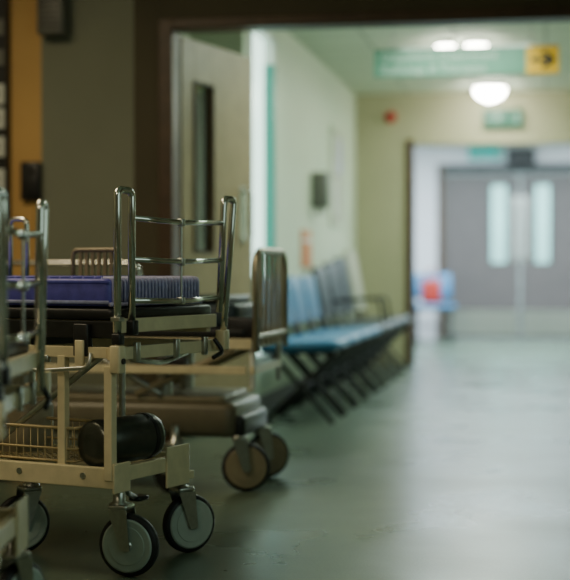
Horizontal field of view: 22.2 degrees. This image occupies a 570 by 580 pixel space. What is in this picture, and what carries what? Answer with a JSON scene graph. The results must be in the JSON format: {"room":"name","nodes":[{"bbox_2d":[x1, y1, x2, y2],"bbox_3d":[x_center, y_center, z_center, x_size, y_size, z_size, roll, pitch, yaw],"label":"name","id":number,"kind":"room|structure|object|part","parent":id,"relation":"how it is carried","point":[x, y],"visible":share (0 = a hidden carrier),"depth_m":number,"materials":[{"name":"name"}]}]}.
{"room":"hospital interior","nodes":[
{"label":"hospital interior","id":0,"kind":"room"},
{"bbox_2d":[180,33,221,48],"bbox_3d":[-0.572,-0.467,7.772,0.287,2.420,1.090,0,1,10],"label":"wall","id":1,"kind":"structure","parent":0,"point":[213,39],"depth_m":8.19,"materials":[{"name":"paint"}]},
{"bbox_2d":[180,36,252,437],"bbox_3d":[-0.339,-0.268,7.612,0.104,2.005,0.820,0,1,24],"label":"door","id":2,"kind":"structure","parent":1,"relation":"in","point":[216,83],"depth_m":7.56,"materials":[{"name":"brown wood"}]},
{"bbox_2d":[0,339,569,579],"bbox_3d":[1.078,0.770,9.419,6.400,0.100,23.100,0,1,10],"label":"floor","id":3,"kind":"structure","parent":0,"point":[457,467],"depth_m":5.49,"materials":[{"name":"tile"}]},
{"bbox_2d":[0,187,51,579],"bbox_3d":[-1.507,0.295,3.225,2.030,1.020,0.636,0,1,0],"label":"trolley","id":4,"kind":"object","parent":3,"relation":"on","point":[15,358],"visible":1,"depth_m":3.30,"materials":[{"name":"silver metal"}]},
{"bbox_3d":[-1.402,0.532,3.149,1.626,0.120,0.432,0,1,0],"label":"frame","id":5,"kind":"part","parent":4,"relation":"part of","materials":[{"name":"beige metal"}]},
{"bbox_3d":[-0.585,0.025,3.230,0.021,0.480,0.610,0,1,0],"label":"rail","id":6,"kind":"part","parent":4,"relation":"part of","materials":[{"name":"silver metal"}]},
{"bbox_3d":[-1.407,0.235,3.223,1.697,0.140,0.596,0,1,0],"label":"sub frame","id":7,"kind":"part","parent":4,"relation":"part of","materials":[{"name":"beige metal"}]},
{"bbox_2d":[0,186,236,576],"bbox_3d":[-1.129,0.245,4.675,2.021,1.080,0.682,0,1,28],"label":"trolley","id":8,"kind":"object","parent":3,"relation":"on","point":[87,316],"visible":0.96,"depth_m":4.13,"materials":[{"name":"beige metal"}]},
{"bbox_3d":[-1.233,-0.064,5.033,0.858,0.369,0.018,0,1,28],"label":"rail","id":9,"kind":"part","parent":8,"relation":"part of","materials":[{"name":"silver metal"}]},
{"bbox_2d":[0,416,95,462],"bbox_3d":[-0.690,0.432,4.234,0.340,0.102,0.210,0,1,28],"label":"wire basket","id":10,"kind":"object","parent":8,"relation":"on","point":[26,437],"depth_m":4.19,"materials":[{"name":"beige metal"}]},
{"bbox_3d":[-1.193,-0.001,4.668,1.850,0.078,0.490,0,1,28],"label":"mattress","id":11,"kind":"part","parent":8,"relation":"part of","materials":[{"name":"plastic"}]},
{"bbox_3d":[-1.087,0.531,4.539,1.626,0.157,0.432,0,1,28],"label":"frame","id":12,"kind":"part","parent":8,"relation":"part of","materials":[{"name":"beige metal"}]},
{"bbox_3d":[-1.054,0.156,4.605,1.697,0.140,0.596,0,1,28],"label":"sub frame","id":13,"kind":"part","parent":8,"relation":"part of","materials":[{"name":"beige metal"}]},
{"bbox_3d":[-0.310,-0.049,4.253,0.021,0.480,0.660,0,1,28],"label":"rail","id":14,"kind":"part","parent":8,"relation":"part of","materials":[{"name":"silver metal"}]},
{"bbox_2d":[13,247,288,491],"bbox_3d":[-0.987,0.299,5.919,1.969,0.938,0.635,0,1,12],"label":"hospital bed","id":15,"kind":"object","parent":3,"relation":"on","point":[187,410],"visible":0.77,"depth_m":5.57,"materials":[{"name":"beige metal"}]},
{"bbox_3d":[-1.010,0.019,6.233,0.822,0.291,0.022,0,1,12],"label":"rail","id":16,"kind":"part","parent":15,"relation":"part of","materials":[{"name":"silver metal"}]},
{"bbox_3d":[-1.001,0.254,5.933,1.940,0.312,0.570,0,1,12],"label":"frame","id":17,"kind":"part","parent":15,"relation":"part of","materials":[{"name":"metal"}]},
{"bbox_3d":[-1.020,0.078,5.940,1.820,0.120,0.520,0,1,12],"label":"mattress","id":18,"kind":"part","parent":15,"relation":"part of","materials":[{"name":"plastic"}]},
{"bbox_3d":[-0.054,0.032,5.720,0.026,0.398,0.566,0,1,12],"label":"footboard","id":19,"kind":"part","parent":15,"relation":"part of","materials":[{"name":"beige metal"}]},
{"bbox_2d":[259,319,349,423],"bbox_3d":[0.089,0.332,8.239,0.511,0.810,0.490,0,1,10],"label":"chair","id":20,"kind":"object","parent":3,"relation":"on","point":[328,345],"visible":0.65,"depth_m":8.03,"materials":[{"name":"blue plastic"}]},
{"bbox_3d":[0.115,0.311,8.234,0.460,0.077,0.490,0,1,10],"label":"seat","id":21,"kind":"part","parent":20,"relation":"part of","materials":[{"name":"blue plastic"}]},
{"bbox_2d":[278,277,361,414],"bbox_3d":[0.185,0.324,8.770,0.511,0.810,0.490,0,1,10],"label":"chair","id":22,"kind":"object","parent":3,"relation":"on","point":[354,338],"visible":0.45,"depth_m":8.88,"materials":[{"name":"blue plastic"}]},
{"bbox_3d":[0.185,0.368,8.771,0.470,0.723,0.431,0,1,10],"label":"frame","id":23,"kind":"part","parent":22,"relation":"part of","materials":[{"name":"metal"}]},
{"bbox_3d":[0.210,0.304,8.766,0.460,0.077,0.490,0,1,10],"label":"seat","id":24,"kind":"part","parent":22,"relation":"part of","materials":[{"name":"blue plastic"}]},
{"bbox_2d":[288,276,371,405],"bbox_3d":[0.280,0.317,9.302,0.511,0.810,0.490,0,1,10],"label":"chair","id":25,"kind":"object","parent":3,"relation":"on","point":[297,294],"visible":0.49,"depth_m":9.28,"materials":[{"name":"blue plastic"}]},
{"bbox_3d":[0.281,0.360,9.302,0.470,0.723,0.431,0,1,10],"label":"frame","id":26,"kind":"part","parent":25,"relation":"part of","materials":[{"name":"metal"}]},
{"bbox_3d":[0.305,0.297,9.297,0.460,0.077,0.490,0,1,10],"label":"seat","id":27,"kind":"part","parent":25,"relation":"part of","materials":[{"name":"blue plastic"}]},
{"bbox_2d":[301,276,380,398],"bbox_3d":[0.376,0.309,9.833,0.511,0.810,0.490,0,1,10],"label":"chair","id":28,"kind":"object","parent":3,"relation":"on","point":[309,284],"visible":0.48,"depth_m":9.83,"materials":[{"name":"blue plastic"}]},
{"bbox_3d":[0.376,0.353,9.834,0.470,0.723,0.431,0,1,10],"label":"frame","id":29,"kind":"part","parent":28,"relation":"part of","materials":[{"name":"metal"}]},
{"bbox_3d":[0.401,0.289,9.829,0.460,0.077,0.490,0,1,10],"label":"seat","id":30,"kind":"part","parent":28,"relation":"part of","materials":[{"name":"blue plastic"}]},
{"bbox_2d":[311,267,389,390],"bbox_3d":[0.475,0.272,10.404,0.517,0.869,0.490,0,1,10],"label":"chair","id":31,"kind":"object","parent":3,"relation":"on","point":[320,273],"visible":0.56,"depth_m":10.34,"materials":[{"name":"plastic"}]},
{"bbox_3d":[0.478,0.316,10.404,0.471,0.782,0.431,0,1,10],"label":"frame","id":32,"kind":"part","parent":31,"relation":"part of","materials":[{"name":"metal"}]},
{"bbox_3d":[0.503,0.282,10.399,0.460,0.077,0.490,0,1,10],"label":"seat","id":33,"kind":"part","parent":31,"relation":"part of","materials":[{"name":"plastic"}]},
{"bbox_2d":[323,262,397,384],"bbox_3d":[0.573,0.244,10.955,0.520,0.909,0.496,0,1,10],"label":"chair","id":34,"kind":"object","parent":3,"relation":"on","point":[331,267],"visible":0.52,"depth_m":10.88,"materials":[{"name":"plastic"}]},
{"bbox_3d":[0.577,0.288,10.955,0.471,0.822,0.496,0,1,10],"label":"frame","id":35,"kind":"part","parent":34,"relation":"part of","materials":[{"name":"metal"}]},
{"bbox_3d":[0.602,0.274,10.950,0.460,0.077,0.490,0,1,10],"label":"seat","id":36,"kind":"part","parent":34,"relation":"part of","materials":[{"name":"plastic"}]},
{"bbox_2d":[333,257,404,378],"bbox_3d":[0.670,0.217,11.507,0.524,0.949,0.490,0,1,10],"label":"chair","id":37,"kind":"object","parent":3,"relation":"on","point":[342,268],"visible":0.46,"depth_m":11.48,"materials":[{"name":"plastic"}]},
{"bbox_3d":[0.676,0.261,11.506,0.471,0.861,0.431,0,1,10],"label":"frame","id":38,"kind":"part","parent":37,"relation":"part of","materials":[{"name":"metal"}]},
{"bbox_3d":[0.701,0.266,11.502,0.460,0.077,0.490,0,1,10],"label":"seat","id":39,"kind":"part","parent":37,"relation":"part of","materials":[{"name":"plastic"}]},
{"bbox_2d":[344,251,411,372],"bbox_3d":[0.784,0.178,12.156,0.529,1.008,0.490,0,1,10],"label":"chair","id":40,"kind":"object","parent":3,"relation":"on","point":[351,259],"visible":0.55,"depth_m":12.04,"materials":[{"name":"plastic"}]},
{"bbox_3d":[0.818,0.258,12.151,0.460,0.077,0.490,0,1,10],"label":"seat","id":41,"kind":"part","parent":40,"relation":"part of","materials":[{"name":"plastic"}]},
{"bbox_2d":[415,273,455,343],"bbox_3d":[1.724,0.212,16.891,0.490,0.810,0.511,0,1,0],"label":"chair","id":42,"kind":"object","parent":3,"relation":"on","point":[445,278],"visible":0.77,"depth_m":17.05,"materials":[{"name":"blue plastic"}]},
{"bbox_2d":[422,270,440,303],"bbox_3d":[1.697,-0.037,16.826,0.220,0.390,0.160,0,1,10],"label":"bag","id":43,"kind":"object","parent":42,"relation":"on","point":[431,288],"visible":1,"depth_m":16.75,"materials":[{"name":"plastic"}]},
{"bbox_3d":[1.724,0.193,16.865,0.490,0.077,0.460,0,1,0],"label":"seat","id":44,"kind":"part","parent":42,"relation":"part of","materials":[{"name":"blue plastic"}]},
{"bbox_2d":[222,31,355,395],"bbox_3d":[0.150,-0.507,10.645,0.120,2.420,5.020,0,1,10],"label":"wall","id":45,"kind":"structure","parent":0,"point":[310,98],"depth_m":10.22,"materials":[{"name":"paint"}]},
{"bbox_2d":[248,31,275,363],"bbox_3d":[-0.164,-0.570,8.668,0.080,2.000,0.780,0,1,10],"label":"door","id":46,"kind":"structure","parent":45,"relation":"in","point":[261,44],"depth_m":8.92,"materials":[{"name":"white plastic"}]},
{"bbox_2d":[259,376,305,409],"bbox_3d":[0.206,0.654,10.590,0.015,0.100,4.900,0,1,10],"label":"baseboard","id":47,"kind":"structure","parent":45,"relation":"attached to","point":[270,399],"depth_m":9.14,"materials":[{"name":"plastic"}]},
{"bbox_2d":[301,230,311,266],"bbox_3d":[0.152,-0.292,10.282,0.014,0.260,0.420,0,1,10],"label":"notice","id":48,"kind":"object","parent":45,"relation":"attached to","point":[306,236],"visible":1,"depth_m":10.25,"materials":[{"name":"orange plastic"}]},
{"bbox_2d":[311,172,328,214],"bbox_3d":[0.258,-0.703,10.562,0.120,0.305,0.130,0,1,10],"label":"dispenser","id":49,"kind":"object","parent":45,"relation":"attached to","point":[319,180],"visible":1,"depth_m":10.50,"materials":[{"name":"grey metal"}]},
{"bbox_2d":[329,124,342,227],"bbox_3d":[0.414,-0.911,11.699,0.026,0.800,0.620,0,1,10],"label":"notice board","id":50,"kind":"object","parent":45,"relation":"attached to","point":[335,134],"visible":1,"depth_m":11.56,"materials":[{"name":"paint"}]},
{"bbox_2d":[10,0,569,440],"bbox_3d":[-0.052,-0.597,7.063,4.800,2.700,0.120,0,1,10],"label":"wall","id":51,"kind":"structure","parent":0,"point":[85,103],"depth_m":7.15,"materials":[{"name":"brown paint"}]},
{"bbox_2d":[0,0,10,275],"bbox_3d":[-1.423,-0.575,7.210,0.100,2.650,0.075,0,1,10],"label":"service trunking","id":52,"kind":"object","parent":51,"relation":"attached to","point":[5,23],"visible":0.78,"depth_m":7.18,"materials":[{"name":"metal"}]},
{"bbox_2d":[21,162,41,275],"bbox_3d":[-1.259,0.058,7.200,0.100,1.384,0.054,0,1,10],"label":"card reader","id":53,"kind":"object","parent":51,"relation":"attached to","point":[31,172],"visible":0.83,"depth_m":7.17,"materials":[{"name":"black plastic"}]},
{"bbox_2d":[37,0,69,37],"bbox_3d":[-1.137,-1.368,7.122,0.140,0.240,0.125,0,1,10],"label":"wall speaker","id":54,"kind":"object","parent":51,"relation":"attached to","point":[53,16],"visible":1,"depth_m":7.07,"materials":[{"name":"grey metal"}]},
{"bbox_2d":[39,3,58,26],"bbox_3d":[-1.148,-1.365,7.064,0.100,0.166,0.006,0,1,10],"label":"grille","id":55,"kind":"object","parent":54,"relation":"attached to","point":[48,12],"depth_m":7.06,"materials":[{"name":"metal"}]},
{"bbox_2d":[159,6,569,441],"bbox_3d":[0.853,-0.283,6.905,2.960,2.075,0.160,0,1,10],"label":"door frame","id":56,"kind":"structure","parent":51,"relation":"attached to","point":[170,30],"depth_m":7.06,"materials":[{"name":"brown wood"}]},
{"bbox_2d":[288,22,569,93],"bbox_3d":[1.325,-1.756,9.853,3.080,0.100,5.890,0,1,10],"label":"ceiling","id":57,"kind":"structure","parent":0,"point":[348,54],"depth_m":10.28,"materials":[{"name":"white paint"}]},
{"bbox_2d":[435,40,455,46],"bbox_3d":[1.103,-1.658,9.980,0.140,0.100,0.140,0,1,10],"label":"ceiling lamp","id":58,"kind":"object","parent":57,"relation":"attached to","point":[442,43],"depth_m":9.92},
{"bbox_2d":[374,23,558,77],"bbox_3d":[1.124,-1.514,9.023,1.140,0.360,0.038,0,1,10],"label":"direction sign","id":59,"kind":"object","parent":57,"relation":"hanging from","point":[393,62],"visible":0.99,"depth_m":9.01,"materials":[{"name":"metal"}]},
{"bbox_2d":[464,39,487,45],"bbox_3d":[1.310,-1.652,9.943,0.162,0.110,0.162,0,1,10],"label":"ceiling lamp","id":60,"kind":"object","parent":57,"relation":"attached to","point":[472,42],"depth_m":9.87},
{"bbox_2d":[473,83,505,101],"bbox_3d":[1.739,-1.670,12.315,0.281,0.140,0.281,0,1,10],"label":"ceiling lamp","id":61,"kind":"object","parent":57,"relation":"attached to","point":[489,92],"depth_m":12.22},
{"bbox_2d":[355,90,569,364],"bbox_3d":[2.006,-0.536,12.801,2.773,2.420,0.120,0,1,10],"label":"wall","id":62,"kind":"structure","parent":0,"point":[380,191],"depth_m":12.92,"materials":[{"name":"paint"}]},
{"bbox_2d":[384,111,395,122],"bbox_3d":[0.934,-1.538,12.889,0.110,0.110,0.063,0,1,10],"label":"fire alarm sounder","id":63,"kind":"object","parent":62,"relation":"attached to","point":[390,117],"visible":1,"depth_m":12.88,"materials":[{"name":"red plastic"}]},
{"bbox_2d":[406,137,569,365],"bbox_3d":[1.993,-0.332,12.806,1.840,2.010,0.160,0,1,10],"label":"trim","id":64,"kind":"structure","parent":62,"relation":"attached to","point":[410,143],"depth_m":12.88,"materials":[{"name":"brown wood"}]},
{"bbox_2d":[483,109,521,127],"bbox_3d":[1.909,-1.506,12.715,0.340,0.160,0.055,0,1,10],"label":"exit sign","id":65,"kind":"object","parent":62,"relation":"attached to","point":[492,118],"visible":1,"depth_m":12.70,"materials":[{"name":"green plastic"}]},
{"bbox_2d":[415,144,569,338],"bbox_3d":[3.053,-0.603,17.581,5.200,2.420,0.100,0,1,10],"label":"wall","id":66,"kind":"structure","parent":0,"point":[427,158],"depth_m":17.75,"materials":[{"name":"white paint"}]},
{"bbox_2d":[444,174,519,338],"bbox_3d":[2.396,-0.404,17.659,0.910,2.000,0.112,0,1,10],"label":"door","id":67,"kind":"structure","parent":66,"relation":"in","point":[482,212],"depth_m":17.67,"materials":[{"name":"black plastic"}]},
{"bbox_2d":[469,145,501,159],"bbox_3d":[2.429,-1.673,17.594,0.400,0.180,0.055,0,1,10],"label":"exit sign","id":68,"kind":"object","parent":66,"relation":"attached to","point":[476,152],"visible":0.85,"depth_m":17.57,"materials":[{"name":"teal plastic"}]},
{"bbox_2d":[437,163,569,339],"bbox_3d":[2.855,-0.463,17.608,2.000,2.140,0.140,0,1,10],"label":"door frame","id":69,"kind":"structure","parent":66,"relation":"attached to","point":[540,168],"depth_m":17.67,"materials":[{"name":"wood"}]},
{"bbox_2d":[507,148,534,167],"bbox_3d":[2.847,-1.591,17.492,0.340,0.220,0.120,0,1,10],"label":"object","id":70,"kind":"object","parent":66,"relation":"attached to","point":[515,157],"visible":1,"depth_m":17.43,"materials":[{"name":"black plastic"}]},
{"bbox_2d":[520,174,569,339],"bbox_3d":[3.302,-0.401,17.497,0.910,2.000,0.112,0,1,10],"label":"door","id":71,"kind":"structure","parent":66,"relation":"in","point":[545,198],"depth_m":17.54,"materials":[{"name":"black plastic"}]},
{"bbox_2d":[469,173,569,263],"bbox_3d":[3.618,-0.646,20.730,5.200,2.420,0.100,0,1,10],"label":"wall","id":72,"kind":"structure","parent":0,"point":[555,173],"depth_m":20.72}
]}

